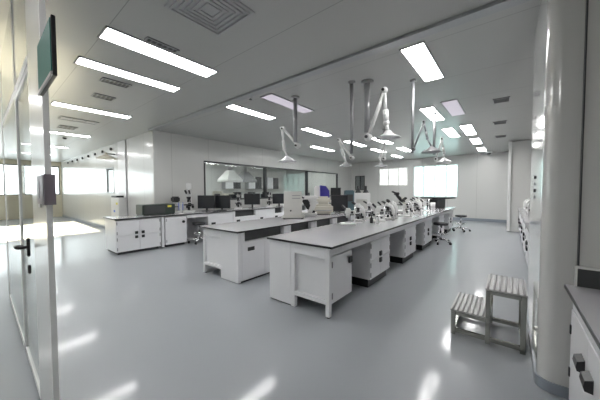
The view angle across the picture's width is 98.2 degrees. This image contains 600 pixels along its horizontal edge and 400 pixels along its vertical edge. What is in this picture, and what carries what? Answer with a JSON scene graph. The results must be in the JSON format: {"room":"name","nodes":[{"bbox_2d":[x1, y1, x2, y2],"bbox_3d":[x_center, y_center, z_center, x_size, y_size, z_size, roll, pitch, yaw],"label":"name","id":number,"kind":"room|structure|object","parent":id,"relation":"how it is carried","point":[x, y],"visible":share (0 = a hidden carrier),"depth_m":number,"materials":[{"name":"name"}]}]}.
{"room":"science laboratory","nodes":[
{"label":"science laboratory","id":0,"kind":"room"},
{"bbox_2d":[0,159,62,219],"bbox_3d":[-15.671,-0.515,12.577,0.200,3.100,6.350,1,3,39],"label":"wall","id":1,"kind":"structure","parent":0,"point":[58,208],"depth_m":14.72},
{"bbox_2d":[25,0,52,399],"bbox_3d":[-1.464,-0.167,1.462,0.520,3.100,0.020,1,3,39],"label":"wall","id":2,"kind":"structure","parent":0,"point":[31,6],"depth_m":1.46,"materials":[{"name":"paint"}]},
{"bbox_2d":[0,0,26,350],"bbox_3d":[-2.796,-0.201,2.550,2.920,3.100,0.016,1,3,39],"label":"window","id":3,"kind":"structure","parent":2,"relation":"in","point":[13,62],"depth_m":2.60,"materials":[{"name":"clear glass"}]},
{"bbox_2d":[13,67,40,399],"bbox_3d":[-2.088,0.233,1.943,0.980,2.230,0.102,1,3,39],"label":"door","id":4,"kind":"structure","parent":3,"relation":"attached to","point":[27,248],"depth_m":1.99,"materials":[{"name":"clear glass"}]},
{"bbox_2d":[36,174,55,207],"bbox_3d":[-1.324,-0.044,1.352,0.250,0.170,0.044,1,3,39],"label":"reader","id":5,"kind":"object","parent":2,"relation":"attached to","point":[46,183],"visible":1,"depth_m":1.28,"materials":[{"name":"grey plastic"}]},
{"bbox_2d":[37,14,56,95],"bbox_3d":[-1.139,-0.615,1.157,0.430,0.235,0.020,1,3,39],"label":"wall sign","id":6,"kind":"object","parent":2,"relation":"attached to","point":[46,47],"visible":1,"depth_m":1.07,"materials":[{"name":"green plastic"}]},
{"bbox_2d":[38,0,59,399],"bbox_3d":[-1.261,-0.162,1.299,0.010,3.100,0.024,1,3,39],"label":"trim","id":7,"kind":"structure","parent":2,"relation":"attached to","point":[41,3],"depth_m":1.31,"materials":[{"name":"white plastic"}]},
{"bbox_2d":[61,131,152,228],"bbox_3d":[-8.861,-0.484,11.084,12.280,3.100,0.135,1,3,39],"label":"wall","id":8,"kind":"structure","parent":0,"point":[85,197],"depth_m":9.86,"materials":[{"name":"paint"}]},
{"bbox_2d":[106,167,114,193],"bbox_3d":[-6.896,-0.709,9.475,0.850,0.950,0.060,1,3,39],"label":"window","id":9,"kind":"structure","parent":8,"relation":"in","point":[107,173],"depth_m":9.69,"materials":[{"name":"silver metal"}]},
{"bbox_2d":[110,163,285,197],"bbox_3d":[-4.605,-0.642,15.155,0.200,3.100,11.550,1,3,39],"label":"wall","id":10,"kind":"structure","parent":0,"point":[213,171],"depth_m":15.86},
{"bbox_2d":[222,182,240,188],"bbox_3d":[-4.055,-1.052,15.370,0.370,0.800,1.100,1,3,39],"label":"upper cabinet","id":11,"kind":"object","parent":10,"relation":"attached to","point":[225,185],"visible":0.56,"depth_m":15.15,"materials":[{"name":"white metal"}]},
{"bbox_2d":[245,176,261,188],"bbox_3d":[-2.989,-1.102,16.693,0.370,0.800,1.100,1,3,39],"label":"upper cabinet","id":12,"kind":"object","parent":10,"relation":"attached to","point":[255,185],"visible":0.81,"depth_m":16.60,"materials":[{"name":"white metal"}]},
{"bbox_2d":[267,177,278,188],"bbox_3d":[-1.985,-1.149,17.939,0.370,0.800,1.100,1,3,39],"label":"upper cabinet","id":13,"kind":"object","parent":10,"relation":"attached to","point":[272,183],"visible":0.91,"depth_m":17.77,"materials":[{"name":"white metal"}]},
{"bbox_2d":[151,130,350,236],"bbox_3d":[-0.462,-0.530,11.627,0.120,3.100,11.450,1,3,39],"label":"wall","id":14,"kind":"structure","parent":0,"point":[178,160],"depth_m":8.13,"materials":[{"name":"paint"}]},
{"bbox_2d":[204,161,337,199],"bbox_3d":[-0.493,-0.738,11.547,0.105,1.280,8.300,1,3,39],"label":"window","id":15,"kind":"structure","parent":14,"relation":"in","point":[263,167],"depth_m":10.39,"materials":[{"name":"grey"}]},
{"bbox_2d":[0,0,540,162],"bbox_3d":[-3.618,-2.086,10.353,21.900,0.120,18.100,1,3,39],"label":"ceiling","id":16,"kind":"structure","parent":0,"point":[485,59],"depth_m":3.73,"materials":[{"name":"paint"}]},
{"bbox_2d":[58,116,98,124],"bbox_3d":[-5.186,-1.863,6.100,0.300,0.014,0.700,1,3,39],"label":"ceiling vent","id":17,"kind":"object","parent":16,"relation":"in","point":[60,117],"visible":1,"depth_m":6.09,"materials":[{"name":"grey plastic"}]},
{"bbox_2d":[50,101,131,118],"bbox_3d":[-4.254,-1.842,5.376,0.280,0.012,1.300,1,3,39],"label":"recessed light","id":18,"kind":"object","parent":16,"relation":"in","point":[54,103],"visible":1,"depth_m":5.28,"materials":[{"name":"grey plastic"}]},
{"bbox_2d":[91,93,115,100],"bbox_3d":[-3.468,-1.815,4.583,0.220,0.014,0.310,1,3,39],"label":"ceiling vent","id":19,"kind":"object","parent":16,"relation":"in","point":[96,95],"visible":1,"depth_m":4.58,"materials":[{"name":"grey metal"}]},
{"bbox_2d":[99,77,131,88],"bbox_3d":[-2.828,-1.796,3.991,0.180,0.014,0.370,1,3,39],"label":"ceiling vent","id":20,"kind":"object","parent":16,"relation":"in","point":[103,79],"visible":1,"depth_m":3.97,"materials":[{"name":"grey plastic"}]},
{"bbox_2d":[74,56,181,91],"bbox_3d":[-2.421,-1.791,3.779,0.260,0.012,1.290,1,3,39],"label":"recessed light","id":21,"kind":"object","parent":16,"relation":"in","point":[82,61],"visible":1,"depth_m":3.66,"materials":[{"name":"grey plastic"}]},
{"bbox_2d":[97,25,218,77],"bbox_3d":[-1.659,-1.773,3.210,0.300,0.012,1.300,1,3,39],"label":"recessed light","id":22,"kind":"object","parent":16,"relation":"in","point":[109,34],"visible":1,"depth_m":3.09,"materials":[{"name":"grey plastic"}]},
{"bbox_2d":[144,36,179,53],"bbox_3d":[-1.573,-1.764,2.967,0.100,0.014,0.350,1,3,39],"label":"ceiling vent","id":23,"kind":"object","parent":16,"relation":"in","point":[152,41],"visible":1,"depth_m":2.95,"materials":[{"name":"grey plastic"}]},
{"bbox_2d":[164,0,254,35],"bbox_3d":[-0.824,-1.738,2.384,0.580,0.030,0.580,1,3,39],"label":"ceiling vent","id":24,"kind":"object","parent":16,"relation":"in","point":[217,17],"visible":1,"depth_m":2.40,"materials":[{"name":"grey metal"}]},
{"bbox_2d":[217,165,242,181],"bbox_3d":[-3.151,-1.444,11.672,0.800,1.260,0.800,1,3,39],"label":"canopy","id":25,"kind":"object","parent":16,"relation":"hanging from","point":[229,175],"visible":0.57,"depth_m":11.50,"materials":[{"name":"white plastic"}]},
{"bbox_2d":[238,166,256,182],"bbox_3d":[-2.618,-1.469,12.333,0.800,1.260,0.800,1,3,39],"label":"canopy","id":26,"kind":"object","parent":16,"relation":"hanging from","point":[244,175],"visible":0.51,"depth_m":12.20,"materials":[{"name":"grey metal"}]},
{"bbox_2d":[225,104,276,119],"bbox_3d":[-1.010,-1.858,5.530,0.260,0.012,1.210,1,3,39],"label":"recessed light","id":27,"kind":"object","parent":16,"relation":"in","point":[232,106],"visible":0.97,"depth_m":5.43,"materials":[{"name":"grey plastic"}]},
{"bbox_2d":[260,93,314,113],"bbox_3d":[-0.204,-1.842,5.016,0.300,0.012,1.260,1,3,39],"label":"recessed light","id":28,"kind":"object","parent":16,"relation":"in","point":[271,97],"visible":0.93,"depth_m":4.89,"materials":[{"name":"grey plastic"}]},
{"bbox_2d":[278,95,300,162],"bbox_3d":[-0.183,-1.271,4.752,0.437,1.134,0.340,0,2,13],"label":"extraction arm","id":29,"kind":"object","parent":16,"relation":"hanging from","point":[287,159],"visible":1,"depth_m":4.63},
{"bbox_2d":[278,156,296,162],"bbox_3d":[-0.228,-0.760,4.781,0.340,0.109,0.340,1,3,39],"label":"hood","id":30,"kind":"object","parent":29,"relation":"attached to","point":[287,159],"depth_m":4.73,"materials":[{"name":"white plastic"}]},
{"bbox_2d":[301,127,330,135],"bbox_3d":[0.486,-1.928,7.386,0.260,0.012,1.220,1,3,39],"label":"recessed light","id":31,"kind":"object","parent":16,"relation":"in","point":[308,129],"visible":1,"depth_m":7.29,"materials":[{"name":"grey plastic"}]},
{"bbox_2d":[148,0,530,130],"bbox_3d":[-1.015,-1.813,4.584,7.800,0.035,0.130,1,3,39],"label":"trim","id":32,"kind":"structure","parent":16,"relation":"attached to","point":[499,5],"depth_m":3.02,"materials":[{"name":"silver metal"}]},
{"bbox_2d":[337,80,354,166],"bbox_3d":[0.774,-1.184,4.168,0.219,1.274,0.412,-1,2,-19],"label":"extraction arm","id":33,"kind":"object","parent":16,"relation":"hanging from","point":[351,83],"visible":1,"depth_m":4.00},
{"bbox_2d":[361,79,400,140],"bbox_3d":[1.195,-1.355,3.868,0.602,0.913,0.360,1,3,39],"label":"extraction arm","id":34,"kind":"object","parent":16,"relation":"hanging from","point":[388,134],"visible":1,"depth_m":3.92},
{"bbox_2d":[375,130,400,140],"bbox_3d":[1.290,-0.963,3.806,0.360,0.116,0.360,1,3,39],"label":"hood","id":35,"kind":"object","parent":34,"relation":"attached to","point":[388,134],"depth_m":3.83,"materials":[{"name":"white plastic"}]},
{"bbox_2d":[375,128,386,166],"bbox_3d":[2.232,-1.429,7.141,0.347,1.004,0.340,1,3,39],"label":"extraction arm","id":36,"kind":"object","parent":16,"relation":"hanging from","point":[380,164],"visible":0.94,"depth_m":7.09},
{"bbox_2d":[399,41,444,81],"bbox_3d":[1.651,-1.792,3.446,0.280,0.012,1.180,1,3,39],"label":"recessed light","id":37,"kind":"object","parent":16,"relation":"in","point":[419,56],"visible":1,"depth_m":3.35,"materials":[{"name":"grey plastic"}]},
{"bbox_2d":[410,79,442,153],"bbox_3d":[1.866,-1.256,3.845,0.464,1.114,0.300,1,3,39],"label":"extraction arm","id":38,"kind":"object","parent":16,"relation":"hanging from","point":[431,150],"visible":1,"depth_m":3.93},
{"bbox_2d":[421,146,442,153],"bbox_3d":[1.931,-0.746,3.812,0.300,0.097,0.300,1,3,39],"label":"hood","id":39,"kind":"object","parent":38,"relation":"attached to","point":[431,150],"depth_m":3.79,"materials":[{"name":"grey"}]},
{"bbox_2d":[419,106,444,121],"bbox_3d":[2.921,-1.877,5.708,0.280,0.012,1.220,1,3,39],"label":"recessed light","id":40,"kind":"object","parent":16,"relation":"in","point":[427,111],"visible":0.94,"depth_m":5.60,"materials":[{"name":"grey plastic"}]},
{"bbox_2d":[431,112,451,162],"bbox_3d":[3.001,-1.333,5.497,0.412,1.084,0.320,1,3,39],"label":"extraction arm","id":41,"kind":"object","parent":16,"relation":"hanging from","point":[443,160],"visible":1,"depth_m":5.54},
{"bbox_2d":[441,127,460,137],"bbox_3d":[4.399,-1.946,7.540,0.280,0.012,1.430,1,3,39],"label":"recessed light","id":42,"kind":"object","parent":16,"relation":"in","point":[451,132],"visible":1,"depth_m":7.46,"materials":[{"name":"grey plastic"}]},
{"bbox_2d":[442,128,458,136],"bbox_3d":[4.399,-1.947,7.540,0.244,0.008,1.394,1,3,39],"label":"diffuser","id":43,"kind":"object","parent":42,"relation":"attached to","point":[451,132],"depth_m":7.46,"materials":[{"name":"white"}]},
{"bbox_2d":[440,99,465,116],"bbox_3d":[3.143,-1.863,5.298,0.280,0.012,1.200,1,3,39],"label":"recessed light","id":44,"kind":"object","parent":16,"relation":"in","point":[453,107],"visible":1,"depth_m":5.21,"materials":[{"name":"grey plastic"}]},
{"bbox_2d":[459,124,476,135],"bbox_3d":[4.693,-1.936,7.220,0.280,0.012,1.480,1,3,39],"label":"recessed light","id":45,"kind":"object","parent":16,"relation":"in","point":[469,129],"visible":1,"depth_m":7.10,"materials":[{"name":"grey plastic"}]},
{"bbox_2d":[493,96,509,103],"bbox_3d":[3.733,-1.846,4.811,0.250,0.014,0.280,1,3,39],"label":"ceiling vent","id":46,"kind":"object","parent":16,"relation":"in","point":[504,99],"visible":1,"depth_m":4.81,"materials":[{"name":"grey plastic"}]},
{"bbox_2d":[0,216,567,399],"bbox_3d":[-3.608,1.132,10.467,21.900,0.120,18.100,1,3,39],"label":"floor","id":47,"kind":"structure","parent":0,"point":[152,324],"depth_m":2.64,"materials":[{"name":"plastic"}]},
{"bbox_2d":[105,217,160,254],"bbox_3d":[-4.075,0.828,6.367,0.802,0.780,0.950,1,3,39],"label":"base cabinet","id":48,"kind":"object","parent":47,"relation":"on","point":[142,234],"visible":0.98,"depth_m":6.07,"materials":[{"name":"white metal"}]},
{"bbox_2d":[103,202,330,219],"bbox_3d":[-0.625,0.249,10.644,0.850,0.028,12.030,1,3,39],"label":"countertop","id":49,"kind":"structure","parent":48,"relation":"on","point":[125,217],"depth_m":7.08,"materials":[{"name":"black"}]},
{"bbox_2d":[111,196,126,215],"bbox_3d":[-5.966,0.227,8.546,0.760,0.740,0.225,1,3,39],"label":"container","id":50,"kind":"object","parent":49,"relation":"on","point":[118,203],"visible":0.86,"depth_m":8.36,"materials":[{"name":"white plastic"}]},
{"bbox_2d":[136,203,174,215],"bbox_3d":[-3.782,0.246,6.822,0.446,0.270,0.800,1,3,39],"label":"lab instrument","id":51,"kind":"object","parent":49,"relation":"on","point":[141,209],"visible":1,"depth_m":6.62,"materials":[{"name":"grey"}]},
{"bbox_2d":[183,183,194,212],"bbox_3d":[-3.181,-0.063,7.431,0.280,0.840,0.469,-1,2,-13],"label":"microscope","id":52,"kind":"object","parent":49,"relation":"on","point":[188,194],"visible":1,"depth_m":7.40,"materials":[{"name":"white plastic"}]},
{"bbox_2d":[198,195,214,210],"bbox_3d":[-2.862,0.097,7.964,0.520,0.480,0.180,0,2,-4],"label":"monitor","id":53,"kind":"object","parent":49,"relation":"on","point":[204,201],"visible":0.93,"depth_m":7.93,"materials":[{"name":"black plastic"}]},
{"bbox_2d":[213,195,229,209],"bbox_3d":[-2.514,0.087,8.364,0.540,0.470,0.180,0,2,-4],"label":"monitor","id":54,"kind":"object","parent":49,"relation":"on","point":[221,201],"visible":0.8,"depth_m":8.33,"materials":[{"name":"black plastic"}]},
{"bbox_2d":[244,193,259,207],"bbox_3d":[-1.718,0.025,9.351,0.560,0.520,0.180,0,2,-4],"label":"monitor","id":55,"kind":"object","parent":49,"relation":"on","point":[252,199],"visible":0.98,"depth_m":9.31,"materials":[{"name":"black plastic"}]},
{"bbox_2d":[272,194,283,205],"bbox_3d":[-0.832,-0.004,10.371,0.550,0.500,0.180,-1,2,-16],"label":"monitor","id":56,"kind":"object","parent":49,"relation":"on","point":[278,199],"visible":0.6,"depth_m":10.32,"materials":[{"name":"black plastic"}]},
{"bbox_2d":[161,217,164,247],"bbox_3d":[-3.466,0.814,6.550,0.060,0.792,0.060,1,3,39],"label":"support post","id":57,"kind":"object","parent":47,"relation":"on","point":[162,218],"visible":0.85,"depth_m":6.53,"materials":[{"name":"white metal"}]},
{"bbox_2d":[160,215,186,246],"bbox_3d":[-3.498,0.803,7.013,0.730,0.780,0.560,1,3,39],"label":"base cabinet","id":58,"kind":"object","parent":47,"relation":"on","point":[175,227],"visible":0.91,"depth_m":6.78,"materials":[{"name":"white metal"}]},
{"bbox_2d":[186,213,207,238],"bbox_3d":[-3.141,0.779,7.495,0.720,0.792,0.620,1,3,39],"label":"desk","id":59,"kind":"object","parent":47,"relation":"on","point":[190,219],"visible":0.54,"depth_m":7.79,"materials":[{"name":"white metal"}]},
{"bbox_2d":[188,222,205,244],"bbox_3d":[-2.775,0.898,7.203,0.557,0.572,0.585,0,2,16],"label":"stool","id":60,"kind":"object","parent":47,"relation":"on","point":[198,233],"visible":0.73,"depth_m":7.13,"materials":[{"name":"silver metal"}]},
{"bbox_2d":[195,211,232,237],"bbox_3d":[-2.656,0.758,8.073,0.710,0.790,0.870,1,3,39],"label":"base cabinet","id":61,"kind":"object","parent":47,"relation":"on","point":[220,217],"visible":0.45,"depth_m":7.80,"materials":[{"name":"white metal"}]},
{"bbox_2d":[203,228,240,283],"bbox_3d":[-1.306,0.887,4.279,0.975,0.792,0.050,1,3,39],"label":"frame","id":62,"kind":"object","parent":47,"relation":"on","point":[221,249],"visible":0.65,"depth_m":4.18,"materials":[{"name":"white metal"}]},
{"bbox_2d":[233,209,257,221],"bbox_3d":[-2.051,0.730,8.824,0.710,0.790,1.040,1,3,39],"label":"base cabinet","id":63,"kind":"object","parent":47,"relation":"on","point":[245,215],"visible":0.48,"depth_m":8.61,"materials":[{"name":"white metal"}]},
{"bbox_2d":[240,226,287,282],"bbox_3d":[-0.757,0.876,4.582,0.510,0.790,1.100,1,3,39],"label":"base cabinet","id":64,"kind":"object","parent":47,"relation":"on","point":[255,246],"visible":0.52,"depth_m":4.26,"materials":[{"name":"white metal"}]},
{"bbox_2d":[258,208,272,218],"bbox_3d":[-1.486,0.703,9.525,0.710,0.790,0.740,1,3,39],"label":"base cabinet","id":65,"kind":"object","parent":47,"relation":"on","point":[262,213],"visible":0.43,"depth_m":9.28,"materials":[{"name":"white metal"}]},
{"bbox_2d":[273,207,283,216],"bbox_3d":[-1.057,0.683,10.058,0.710,0.790,0.610,1,3,39],"label":"base cabinet","id":66,"kind":"object","parent":47,"relation":"on","point":[277,212],"visible":0.3,"depth_m":9.86,"materials":[{"name":"white metal"}]},
{"bbox_2d":[269,239,331,318],"bbox_3d":[-0.025,0.922,3.184,0.935,0.792,0.050,1,3,39],"label":"frame","id":67,"kind":"object","parent":47,"relation":"on","point":[304,271],"visible":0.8,"depth_m":3.16,"materials":[{"name":"white metal"}]},
{"bbox_2d":[332,209,453,255],"bbox_3d":[2.944,0.460,6.160,0.030,0.096,8.345,1,3,39],"label":"rail","id":68,"kind":"object","parent":67,"relation":"attached to","point":[366,240],"visible":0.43,"depth_m":3.97,"materials":[{"name":"white metal"}]},
{"bbox_2d":[288,222,313,232],"bbox_3d":[-0.146,0.847,5.341,0.510,0.790,0.840,1,3,39],"label":"base cabinet","id":69,"kind":"object","parent":47,"relation":"on","point":[297,227],"visible":0.16,"depth_m":5.26,"materials":[{"name":"white metal"}]},
{"bbox_2d":[314,218,334,227],"bbox_3d":[0.384,0.822,5.998,0.510,0.790,0.840,1,3,39],"label":"base cabinet","id":70,"kind":"object","parent":47,"relation":"on","point":[320,223],"visible":0.21,"depth_m":5.94,"materials":[{"name":"white metal"}]},
{"bbox_2d":[332,249,352,303],"bbox_3d":[0.318,0.974,3.271,0.522,0.680,0.507,1,3,39],"label":"base cabinet","id":71,"kind":"object","parent":47,"relation":"on","point":[341,262],"visible":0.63,"depth_m":3.12,"materials":[{"name":"white metal"}]},
{"bbox_2d":[335,215,352,223],"bbox_3d":[0.927,0.796,6.671,0.510,0.790,0.880,1,3,39],"label":"base cabinet","id":72,"kind":"object","parent":47,"relation":"on","point":[340,219],"visible":0.09,"depth_m":6.62,"materials":[{"name":"white metal"}]},
{"bbox_2d":[199,207,389,233],"bbox_3d":[0.839,0.376,6.932,1.070,0.028,6.980,1,3,39],"label":"countertop","id":73,"kind":"structure","parent":72,"relation":"on","point":[238,227],"depth_m":4.88,"materials":[{"name":"black"}]},
{"bbox_2d":[282,191,304,218],"bbox_3d":[-0.147,0.105,5.802,0.500,0.600,0.400,0,2,1],"label":"instrument","id":74,"kind":"object","parent":73,"relation":"on","point":[292,199],"visible":1,"depth_m":5.62,"materials":[{"name":"white plastic"}]},
{"bbox_2d":[302,196,316,216],"bbox_3d":[0.208,0.142,6.276,0.424,0.490,0.403,0,2,1],"label":"microscope","id":75,"kind":"object","parent":73,"relation":"on","point":[310,206],"visible":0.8,"depth_m":6.20,"materials":[{"name":"white plastic"}]},
{"bbox_2d":[314,185,329,203],"bbox_3d":[0.612,-0.032,7.341,0.420,0.760,0.260,0,2,1],"label":"instrument","id":76,"kind":"object","parent":73,"relation":"on","point":[322,190],"visible":0.31,"depth_m":7.21,"materials":[{"name":"white plastic"}]},
{"bbox_2d":[315,196,332,214],"bbox_3d":[0.607,0.138,6.786,0.480,0.460,0.405,0,2,1],"label":"centrifuge","id":77,"kind":"object","parent":73,"relation":"on","point":[322,208],"visible":0.86,"depth_m":6.64,"materials":[{"name":"beige plastic"}]},
{"bbox_2d":[331,195,347,212],"bbox_3d":[1.099,0.105,7.239,0.460,0.490,0.180,0,2,1],"label":"monitor","id":78,"kind":"object","parent":73,"relation":"on","point":[337,201],"visible":0.81,"depth_m":7.20,"materials":[{"name":"black plastic"}]},
{"bbox_2d":[344,190,353,209],"bbox_3d":[1.441,0.025,7.647,0.260,0.620,0.304,0,2,1],"label":"instrument","id":79,"kind":"object","parent":73,"relation":"on","point":[350,193],"visible":0.57,"depth_m":7.49,"materials":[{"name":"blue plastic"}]},
{"bbox_2d":[354,186,369,209],"bbox_3d":[1.833,-0.068,8.226,0.700,0.762,0.406,0,2,1],"label":"analyser","id":80,"kind":"object","parent":73,"relation":"on","point":[359,197],"visible":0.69,"depth_m":8.03,"materials":[{"name":"white plastic"}]},
{"bbox_2d":[351,235,389,287],"bbox_3d":[1.060,0.932,4.231,0.572,0.690,0.800,1,3,39],"label":"base cabinet","id":81,"kind":"object","parent":47,"relation":"on","point":[371,260],"visible":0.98,"depth_m":3.90,"materials":[{"name":"white metal"}]},
{"bbox_2d":[389,225,415,263],"bbox_3d":[2.051,0.886,5.461,0.572,0.690,0.780,1,3,39],"label":"base cabinet","id":82,"kind":"object","parent":47,"relation":"on","point":[402,242],"visible":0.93,"depth_m":5.12,"materials":[{"name":"white metal"}]},
{"bbox_2d":[416,219,431,249],"bbox_3d":[2.979,0.842,6.613,0.572,0.690,0.820,1,3,39],"label":"base cabinet","id":83,"kind":"object","parent":47,"relation":"on","point":[424,229],"visible":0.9,"depth_m":6.23,"materials":[{"name":"white metal"}]},
{"bbox_2d":[432,214,444,238],"bbox_3d":[3.995,0.794,7.873,0.572,0.690,0.820,1,3,39],"label":"base cabinet","id":84,"kind":"object","parent":47,"relation":"on","point":[435,228],"visible":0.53,"depth_m":7.47,"materials":[{"name":"white metal"}]},
{"bbox_2d":[429,222,451,244],"bbox_3d":[3.812,0.884,7.006,0.557,0.572,0.585,-1,2,-13],"label":"stool","id":85,"kind":"object","parent":47,"relation":"on","point":[440,224],"visible":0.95,"depth_m":6.94,"materials":[{"name":"black plastic"}]},
{"bbox_2d":[444,211,452,232],"bbox_3d":[4.967,0.748,9.080,0.572,0.690,0.820,1,3,39],"label":"base cabinet","id":86,"kind":"object","parent":47,"relation":"on","point":[448,218],"visible":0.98,"depth_m":8.71,"materials":[{"name":"white metal"}]},
{"bbox_2d":[452,215,470,231],"bbox_3d":[5.660,0.804,9.095,0.557,0.572,0.585,1,2,27],"label":"stool","id":87,"kind":"object","parent":47,"relation":"on","point":[460,216],"visible":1,"depth_m":9.06,"materials":[{"name":"black plastic"}]},
{"bbox_2d":[450,274,527,354],"bbox_3d":[1.894,1.067,2.619,0.578,0.529,0.530,1,3,39],"label":"step stool","id":88,"kind":"object","parent":47,"relation":"on","point":[465,305],"visible":1,"depth_m":2.48,"materials":[{"name":"silver metal"}]},
{"bbox_2d":[525,226,528,266],"bbox_3d":[4.299,0.873,4.477,0.622,0.770,1.190,1,3,39],"label":"base cabinet","id":89,"kind":"object","parent":47,"relation":"on","point":[527,232],"visible":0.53,"depth_m":4.63,"materials":[{"name":"white metal"}]},
{"bbox_2d":[568,304,599,399],"bbox_3d":[1.717,0.999,1.108,0.735,0.774,0.980,1,3,39],"label":"base cabinet","id":90,"kind":"object","parent":47,"relation":"on","point":[584,369],"visible":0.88,"depth_m":1.39,"materials":[{"name":"white metal"}]},
{"bbox_2d":[564,284,599,349],"bbox_3d":[0.941,0.637,0.072,0.800,0.025,3.655,1,3,39],"label":"countertop","id":91,"kind":"structure","parent":90,"relation":"on","point":[586,301],"depth_m":1.42,"materials":[{"name":"black"}]},
{"bbox_2d":[574,265,599,289],"bbox_3d":[2.104,0.505,1.473,0.760,0.132,0.030,1,3,39],"label":"side splash","id":92,"kind":"object","parent":91,"relation":"on","point":[587,277],"visible":1,"depth_m":1.67,"materials":[{"name":"plastic"}]},
{"bbox_3d":[3.547,0.909,3.543,0.622,0.770,1.190,1,3,39],"label":"base cabinet","id":93,"kind":"object","parent":47,"relation":"on","visible":0},
{"bbox_2d":[518,208,529,231],"bbox_3d":[5.456,0.402,5.801,0.760,0.028,7.250,1,3,39],"label":"countertop","id":94,"kind":"structure","parent":93,"relation":"on","point":[525,216],"depth_m":6.00,"materials":[{"name":"black"}]},
{"bbox_3d":[2.244,0.789,6.737,0.040,0.791,8.345,1,3,39],"label":"panel","id":95,"kind":"object","parent":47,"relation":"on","visible":0},
{"bbox_2d":[267,206,455,249],"bbox_3d":[2.620,0.388,6.441,1.010,0.028,8.510,1,3,39],"label":"countertop","id":96,"kind":"structure","parent":95,"relation":"on","point":[332,236],"depth_m":3.80,"materials":[{"name":"black"}]},
{"bbox_2d":[340,205,355,224],"bbox_3d":[0.873,0.264,4.729,0.300,0.353,0.300,0,2,18],"label":"microscope","id":97,"kind":"object","parent":96,"relation":"on","point":[348,211],"visible":1,"depth_m":4.68,"materials":[{"name":"white plastic"}]},
{"bbox_2d":[351,202,365,221],"bbox_3d":[1.166,0.228,5.172,0.285,0.391,0.170,1,2,35],"label":"microscope","id":98,"kind":"object","parent":96,"relation":"on","point":[359,206],"visible":0.98,"depth_m":5.11,"materials":[{"name":"white plastic"}]},
{"bbox_2d":[363,201,375,218],"bbox_3d":[1.518,0.209,5.657,0.285,0.391,0.170,1,2,29],"label":"microscope","id":99,"kind":"object","parent":96,"relation":"on","point":[373,212],"visible":0.98,"depth_m":5.61,"materials":[{"name":"white plastic"}]},
{"bbox_2d":[372,203,385,221],"bbox_3d":[1.572,0.244,5.231,0.300,0.353,0.300,1,2,23],"label":"microscope","id":100,"kind":"object","parent":96,"relation":"on","point":[378,209],"visible":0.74,"depth_m":5.18,"materials":[{"name":"white plastic"}]},
{"bbox_2d":[381,201,394,219],"bbox_3d":[1.871,0.214,5.505,0.170,0.391,0.285,-2,3,-44],"label":"microscope","id":101,"kind":"object","parent":96,"relation":"on","point":[392,214],"visible":0.99,"depth_m":5.45,"materials":[{"name":"white plastic"}]},
{"bbox_2d":[392,191,407,212],"bbox_3d":[2.785,0.048,7.187,0.442,0.599,0.394,0,2,0],"label":"microscope","id":102,"kind":"object","parent":96,"relation":"on","point":[396,194],"visible":0.69,"depth_m":7.18,"materials":[{"name":"white plastic"}]},
{"bbox_2d":[420,197,455,207],"bbox_3d":[4.864,0.085,9.174,0.700,0.370,0.920,-2,2,-34],"label":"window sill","id":103,"kind":"structure","parent":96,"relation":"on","point":[439,202],"depth_m":9.01,"materials":[{"name":"white plastic"}]},
{"bbox_2d":[286,152,507,219],"bbox_3d":[4.095,-0.680,15.434,13.000,3.100,0.200,1,3,39],"label":"wall","id":104,"kind":"structure","parent":0,"point":[482,178],"depth_m":12.42,"materials":[{"name":"paint"}]},
{"bbox_2d":[355,176,364,189],"bbox_3d":[3.696,-1.036,15.780,0.730,0.950,0.200,1,3,39],"label":"window","id":105,"kind":"structure","parent":104,"relation":"in","point":[360,179],"depth_m":15.81,"materials":[{"name":"grey"}]},
{"bbox_2d":[357,176,363,188],"bbox_3d":[3.751,-1.039,15.848,0.730,0.950,0.025,1,3,39],"label":"blind","id":106,"kind":"object","parent":105,"relation":"attached to","point":[362,177],"depth_m":15.83,"materials":[{"name":"grey plastic"}]},
{"bbox_2d":[379,167,407,185],"bbox_3d":[5.201,-1.290,14.476,1.600,0.980,0.073,1,3,39],"label":"window","id":107,"kind":"structure","parent":104,"relation":"in","point":[387,176],"depth_m":14.48,"materials":[{"name":"white glass"}]},
{"bbox_2d":[413,164,457,196],"bbox_3d":[6.837,-0.959,13.170,2.060,1.600,0.073,1,3,39],"label":"window","id":108,"kind":"structure","parent":104,"relation":"in","point":[432,180],"depth_m":13.15,"materials":[{"name":"white glass"}]},
{"bbox_2d":[453,217,506,222],"bbox_3d":[6.130,0.861,13.704,7.600,0.130,0.030,1,3,39],"label":"baseboard","id":109,"kind":"structure","parent":104,"relation":"attached to","point":[454,218],"depth_m":11.94,"materials":[{"name":"grey"}]},
{"bbox_2d":[510,140,531,231],"bbox_3d":[7.961,-0.450,8.600,1.600,3.100,0.200,1,3,39],"label":"wall","id":110,"kind":"structure","parent":0,"point":[521,150],"depth_m":8.85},
{"bbox_2d":[506,141,511,230],"bbox_3d":[7.253,-0.462,9.004,0.090,3.100,0.060,1,3,39],"label":"trim","id":111,"kind":"structure","parent":110,"relation":"attached to","point":[510,143],"depth_m":8.98,"materials":[{"name":"white plastic"}]},
{"bbox_2d":[527,0,585,387],"bbox_3d":[2.221,-0.209,2.314,0.180,3.100,1.400,1,3,39],"label":"column","id":112,"kind":"structure","parent":0,"point":[560,30],"depth_m":1.80,"materials":[{"name":"paint"}]},
{"bbox_2d":[527,312,568,399],"bbox_3d":[2.217,1.302,2.366,0.193,0.075,1.413,1,3,39],"label":"baseboard","id":113,"kind":"structure","parent":112,"relation":"attached to","point":[558,390],"depth_m":1.86,"materials":[{"name":"grey"}]},
{"bbox_2d":[577,0,588,265],"bbox_3d":[1.840,-0.186,1.698,0.007,3.100,0.037,1,3,39],"label":"trim","id":114,"kind":"structure","parent":112,"relation":"attached to","point":[587,1],"depth_m":1.68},
{"bbox_2d":[579,0,599,267],"bbox_3d":[2.283,-0.178,1.423,1.035,3.100,0.150,1,3,39],"label":"wall","id":115,"kind":"structure","parent":0,"point":[590,208],"depth_m":1.66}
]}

